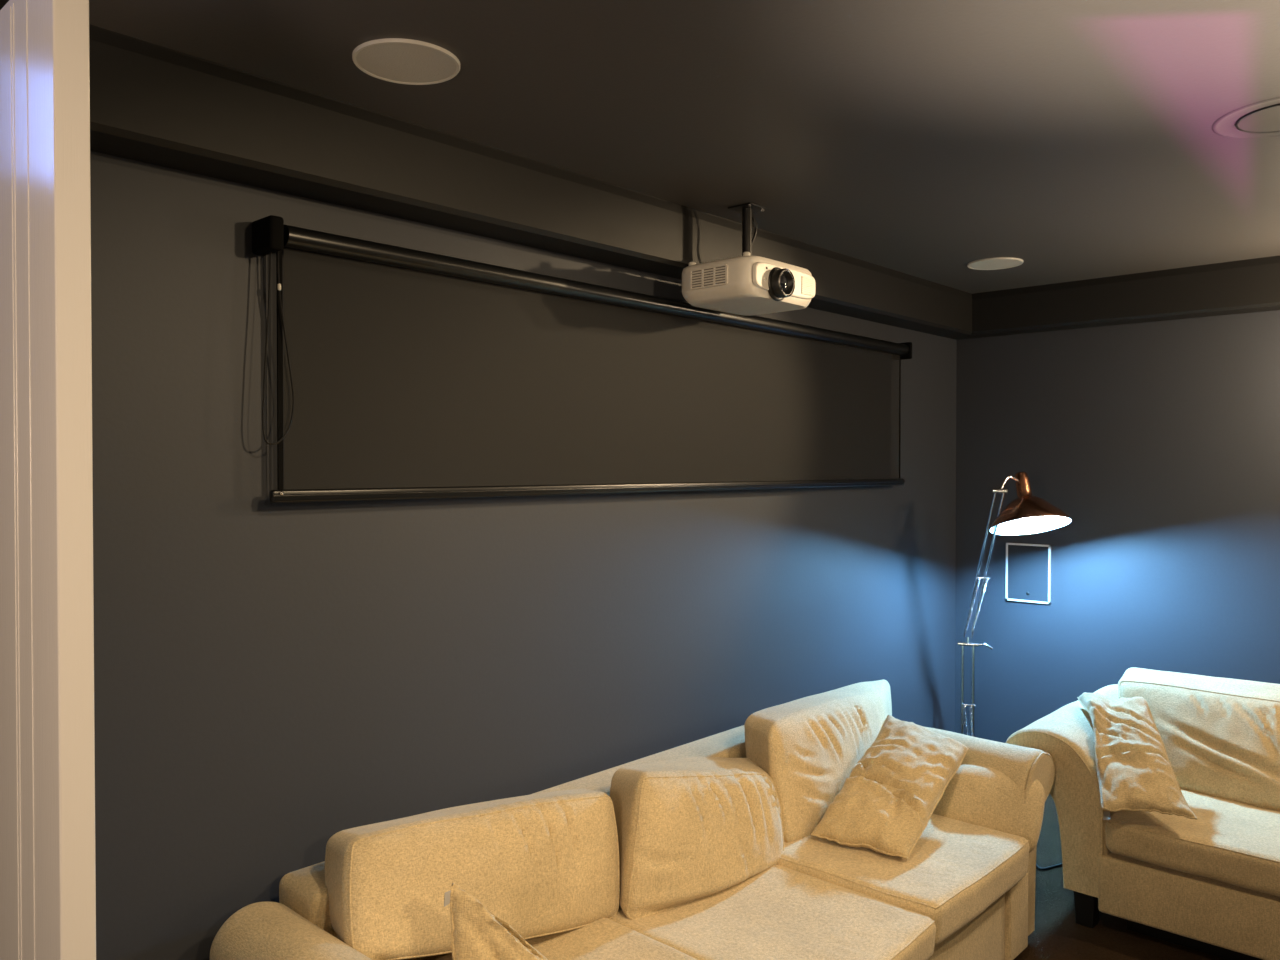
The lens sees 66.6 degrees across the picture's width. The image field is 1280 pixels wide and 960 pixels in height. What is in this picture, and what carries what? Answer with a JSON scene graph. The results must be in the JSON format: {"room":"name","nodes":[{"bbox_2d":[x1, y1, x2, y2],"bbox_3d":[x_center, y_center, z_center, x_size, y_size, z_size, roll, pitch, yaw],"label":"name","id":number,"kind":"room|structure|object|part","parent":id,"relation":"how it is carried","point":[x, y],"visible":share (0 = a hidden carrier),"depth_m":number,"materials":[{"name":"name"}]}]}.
{"room":"home theater","nodes":[
{"label":"home theater","id":0,"kind":"room"},
{"bbox_2d":[90,151,956,959],"bbox_3d":[-0.367,0.347,2.884,0.100,2.450,5.900,1,1,43],"label":"wall","id":1,"kind":"structure","parent":0,"point":[272,681],"depth_m":2.46,"materials":[{"name":"grey paint"}]},
{"bbox_2d":[0,0,95,959],"bbox_3d":[-0.994,0.420,1.495,0.798,2.140,0.053,1,1,43],"label":"door frame","id":2,"kind":"structure","parent":1,"relation":"in","point":[48,866],"depth_m":1.23,"materials":[{"name":"white wood"}]},
{"bbox_2d":[0,0,971,339],"bbox_3d":[0.177,-0.785,3.278,0.146,0.197,4.360,1,1,43],"label":"trim","id":3,"kind":"structure","parent":1,"relation":"attached to","point":[150,103],"depth_m":2.40,"materials":[{"name":"grey paint"}]},
{"bbox_2d":[252,215,911,502],"bbox_3d":[0.168,-0.284,3.311,0.096,0.644,3.024,1,1,43],"label":"projector screen","id":4,"kind":"object","parent":1,"relation":"attached to","point":[409,373],"visible":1,"depth_m":2.81,"materials":[{"name":"grey fabric"}]},
{"bbox_3d":[-0.825,-0.307,2.222,0.004,0.455,0.077,1,1,43],"label":"chain","id":5,"kind":"part","parent":4,"relation":"part of","materials":[{"name":"black plastic"}]},
{"bbox_2d":[89,0,1279,293],"bbox_3d":[1.287,-0.883,1.342,4.600,0.050,5.900,1,1,43],"label":"ceiling","id":6,"kind":"structure","parent":0,"point":[1072,140],"depth_m":2.26,"materials":[{"name":"black paint"}]},
{"bbox_2d":[352,38,459,84],"bbox_3d":[-0.483,-0.864,2.019,0.218,0.007,0.218,1,1,43],"label":"ceiling speaker","id":7,"kind":"object","parent":6,"relation":"attached to","point":[395,60],"visible":1,"depth_m":2.01},
{"bbox_2d":[728,202,765,255],"bbox_3d":[0.354,-0.784,3.149,0.128,0.196,0.149,1,1,43],"label":"mount","id":8,"kind":"object","parent":6,"relation":"attached to","point":[746,209],"visible":0.7,"depth_m":3.14,"materials":[{"name":"black metal"}]},
{"bbox_3d":[0.346,-0.880,3.155,0.090,0.005,0.090,1,1,43],"label":"ceiling plate","id":9,"kind":"part","parent":8,"relation":"part of","materials":[{"name":"black plastic"}]},
{"bbox_2d":[682,252,815,315],"bbox_3d":[0.362,-0.627,3.141,0.336,0.142,0.385,1,1,43],"label":"projector","id":10,"kind":"object","parent":8,"relation":"attached to","point":[747,285],"visible":1,"depth_m":3.02,"materials":[{"name":"white plastic"}]},
{"bbox_2d":[690,264,727,289],"bbox_3d":[0.212,-0.628,3.020,0.146,0.060,0.005,1,1,43],"label":"grille","id":11,"kind":"object","parent":10,"relation":"attached to","point":[702,276],"depth_m":3.02,"materials":[{"name":"white plastic"}]},
{"bbox_2d":[801,276,813,295],"bbox_3d":[0.538,-0.623,3.138,0.004,0.057,0.070,1,1,43],"label":"exhaust vent","id":12,"kind":"object","parent":10,"relation":"attached to","point":[807,282],"depth_m":3.14,"materials":[{"name":"white plastic"}]},
{"bbox_2d":[967,257,1022,269],"bbox_3d":[1.462,-0.890,4.015,0.218,0.007,0.218,1,1,43],"label":"ceiling speaker","id":13,"kind":"object","parent":6,"relation":"attached to","point":[1000,262],"visible":1,"depth_m":4.00},
{"bbox_2d":[1212,97,1279,138],"bbox_3d":[1.553,-0.869,2.334,0.320,0.004,0.320,1,1,43],"label":"ceiling fitting","id":14,"kind":"object","parent":6,"relation":"attached to","point":[1264,122],"visible":1,"depth_m":2.37,"materials":[{"name":"black paint"}]},
{"bbox_2d":[1239,106,1279,131],"bbox_3d":[1.553,-0.868,2.334,0.207,0.001,0.207,1,1,43],"label":"diffuser","id":15,"kind":"object","parent":14,"relation":"attached to","point":[1267,120],"depth_m":2.36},
{"bbox_2d":[955,310,1279,742],"bbox_3d":[3.289,0.339,3.457,4.500,2.450,0.100,1,1,43],"label":"wall","id":16,"kind":"structure","parent":0,"point":[1158,441],"depth_m":4.40,"materials":[{"name":"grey paint"}]},
{"bbox_2d":[1006,543,1050,603],"bbox_3d":[1.867,0.448,4.693,0.212,0.280,0.012,1,1,43],"label":"wall speaker","id":17,"kind":"object","parent":16,"relation":"attached to","point":[1028,566],"visible":1,"depth_m":4.69,"materials":[{"name":"white paint"}]},
{"bbox_2d":[958,255,1279,339],"bbox_3d":[3.169,-0.787,3.386,4.400,0.197,0.146,1,1,43],"label":"trim","id":18,"kind":"structure","parent":16,"relation":"attached to","point":[1249,285],"depth_m":4.25,"materials":[{"name":"grey paint"}]},
{"bbox_2d":[1014,793,1226,959],"bbox_3d":[1.287,1.546,1.375,4.400,0.092,5.700,1,1,43],"label":"floor","id":19,"kind":"structure","parent":0,"point":[1057,935],"depth_m":3.17,"materials":[{"name":"brown wood"}]},
{"bbox_2d":[210,680,1054,959],"bbox_3d":[0.344,1.112,2.754,1.025,0.738,2.727,1,1,43],"label":"sofa","id":20,"kind":"object","parent":19,"relation":"on","point":[706,848],"visible":0.85,"depth_m":2.50,"materials":[{"name":"beige fabric"}]},
{"bbox_3d":[-0.497,1.190,1.847,0.930,0.533,0.252,1,1,43],"label":"arm","id":21,"kind":"part","parent":20,"relation":"part of"},
{"bbox_2d":[325,789,617,959],"bbox_3d":[-0.368,0.940,2.359,0.332,0.346,0.852,1,1,43],"label":"cushion","id":22,"kind":"object","parent":20,"relation":"on","point":[545,864],"depth_m":2.22,"materials":[{"name":"beige fabric"}]},
{"bbox_2d":[444,883,547,959],"bbox_3d":[-0.167,0.932,1.927,0.435,0.309,0.133,0,1,-20],"label":"throw cushion","id":23,"kind":"object","parent":20,"relation":"on","point":[477,933],"visible":1,"depth_m":1.86,"materials":[{"name":"beige fabric"}]},
{"bbox_3d":[-0.039,1.162,2.963,0.180,0.547,2.155,1,1,43],"label":"frame","id":24,"kind":"part","parent":20,"relation":"part of","materials":[{"name":"beige fabric"}]},
{"bbox_2d":[438,918,697,959],"bbox_3d":[-0.117,1.155,2.072,0.759,0.126,0.606,1,1,43],"label":"seat cushion","id":25,"kind":"object","parent":20,"relation":"on","point":[590,938],"depth_m":2.30,"materials":[{"name":"beige fabric"}]},
{"bbox_2d":[610,756,782,917],"bbox_3d":[0.179,0.951,2.796,0.348,0.377,0.809,1,1,43],"label":"cushion","id":26,"kind":"object","parent":20,"relation":"on","point":[690,836],"depth_m":2.59,"materials":[{"name":"beige fabric"}]},
{"bbox_2d":[612,865,935,959],"bbox_3d":[0.284,1.153,2.501,0.769,0.117,0.591,1,1,43],"label":"seat cushion","id":27,"kind":"object","parent":20,"relation":"on","point":[765,912],"depth_m":2.46,"materials":[{"name":"beige fabric"}]},
{"bbox_2d":[744,680,891,841],"bbox_3d":[0.712,0.934,3.440,0.315,0.399,1.239,1,1,37],"label":"cushion","id":28,"kind":"object","parent":20,"relation":"on","point":[808,747],"depth_m":3.07,"materials":[{"name":"beige fabric"}]},
{"bbox_2d":[811,715,968,858],"bbox_3d":[0.791,0.936,3.038,0.298,0.269,0.560,1,1,36],"label":"throw cushion","id":29,"kind":"object","parent":20,"relation":"on","point":[888,799],"visible":1,"depth_m":2.93,"materials":[{"name":"beige fabric"}]},
{"bbox_2d":[777,813,1029,945],"bbox_3d":[0.692,1.135,2.951,0.760,0.133,0.646,1,1,43],"label":"seat cushion","id":30,"kind":"object","parent":20,"relation":"on","point":[959,866],"depth_m":2.73,"materials":[{"name":"beige fabric"}]},
{"bbox_3d":[0.949,1.154,3.445,0.890,0.562,0.289,1,1,43],"label":"arm","id":31,"kind":"part","parent":20,"relation":"part of"},
{"bbox_2d":[958,472,1070,869],"bbox_3d":[1.682,0.714,4.166,1.065,1.498,0.984,1,1,43],"label":"floor lamp","id":32,"kind":"object","parent":19,"relation":"on","point":[1027,513],"visible":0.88,"depth_m":4.31,"materials":[{"name":"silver metal"}]},
{"bbox_3d":[1.522,1.030,4.607,0.017,0.513,0.017,1,1,43],"label":"arm rod","id":33,"kind":"part","parent":32,"relation":"part of","materials":[{"name":"silver metal"}]},
{"bbox_3d":[1.567,1.030,4.590,0.017,0.513,0.017,1,1,43],"label":"arm rod","id":34,"kind":"part","parent":32,"relation":"part of","materials":[{"name":"silver metal"}]},
{"bbox_3d":[1.534,0.393,4.410,0.012,0.702,0.382,0,1,-2],"label":"arm rod","id":35,"kind":"part","parent":32,"relation":"part of","materials":[{"name":"silver metal"}]},
{"bbox_3d":[1.618,0.778,4.566,0.069,0.030,0.012,0,1,22],"label":"joint lever","id":36,"kind":"part","parent":32,"relation":"part of","materials":[{"name":"silver metal"}]},
{"bbox_3d":[1.566,0.393,4.398,0.012,0.702,0.382,0,1,-2],"label":"arm rod","id":37,"kind":"part","parent":32,"relation":"part of","materials":[{"name":"silver metal"}]},
{"bbox_3d":[1.679,0.142,4.215,0.063,0.113,0.059,1,1,43],"label":"bulb","id":38,"kind":"part","parent":32,"relation":"part of","materials":[{"name":"white glass"}]},
{"bbox_3d":[1.682,0.106,4.205,0.323,0.285,0.327,1,1,43],"label":"lamp shade","id":39,"kind":"part","parent":32,"relation":"part of","materials":[{"name":"orange metal"}]},
{"bbox_3d":[1.838,1.459,3.977,0.871,0.009,0.841,0,1,24],"label":"power cord","id":40,"kind":"part","parent":32,"relation":"part of","materials":[{"name":"black plastic"}]},
{"bbox_2d":[1006,667,1279,959],"bbox_3d":[2.373,1.109,2.982,2.186,0.738,1.016,1,1,43],"label":"sofa","id":41,"kind":"object","parent":19,"relation":"on","point":[1210,883],"visible":0.73,"depth_m":3.18,"materials":[{"name":"beige fabric"}]},
{"bbox_3d":[1.708,1.094,3.622,0.340,0.517,0.950,1,1,43],"label":"arm","id":42,"kind":"part","parent":41,"relation":"part of"},
{"bbox_2d":[1077,692,1196,819],"bbox_3d":[1.650,0.916,3.275,0.262,0.288,0.610,0,1,17],"label":"throw cushion","id":43,"kind":"object","parent":41,"relation":"on","point":[1135,772],"visible":1,"depth_m":3.16,"materials":[{"name":"beige fabric"}]},
{"bbox_2d":[1105,788,1279,896],"bbox_3d":[2.031,1.140,3.168,0.761,0.126,0.825,1,1,43],"label":"seat cushion","id":44,"kind":"object","parent":41,"relation":"on","point":[1233,843],"depth_m":3.02,"materials":[{"name":"beige fabric"}]},
{"bbox_2d":[1118,667,1279,809],"bbox_3d":[2.149,0.917,3.417,0.936,0.364,0.403,1,1,43],"label":"cushion","id":45,"kind":"object","parent":41,"relation":"on","point":[1220,736],"depth_m":3.41,"materials":[{"name":"beige fabric"}]}
]}

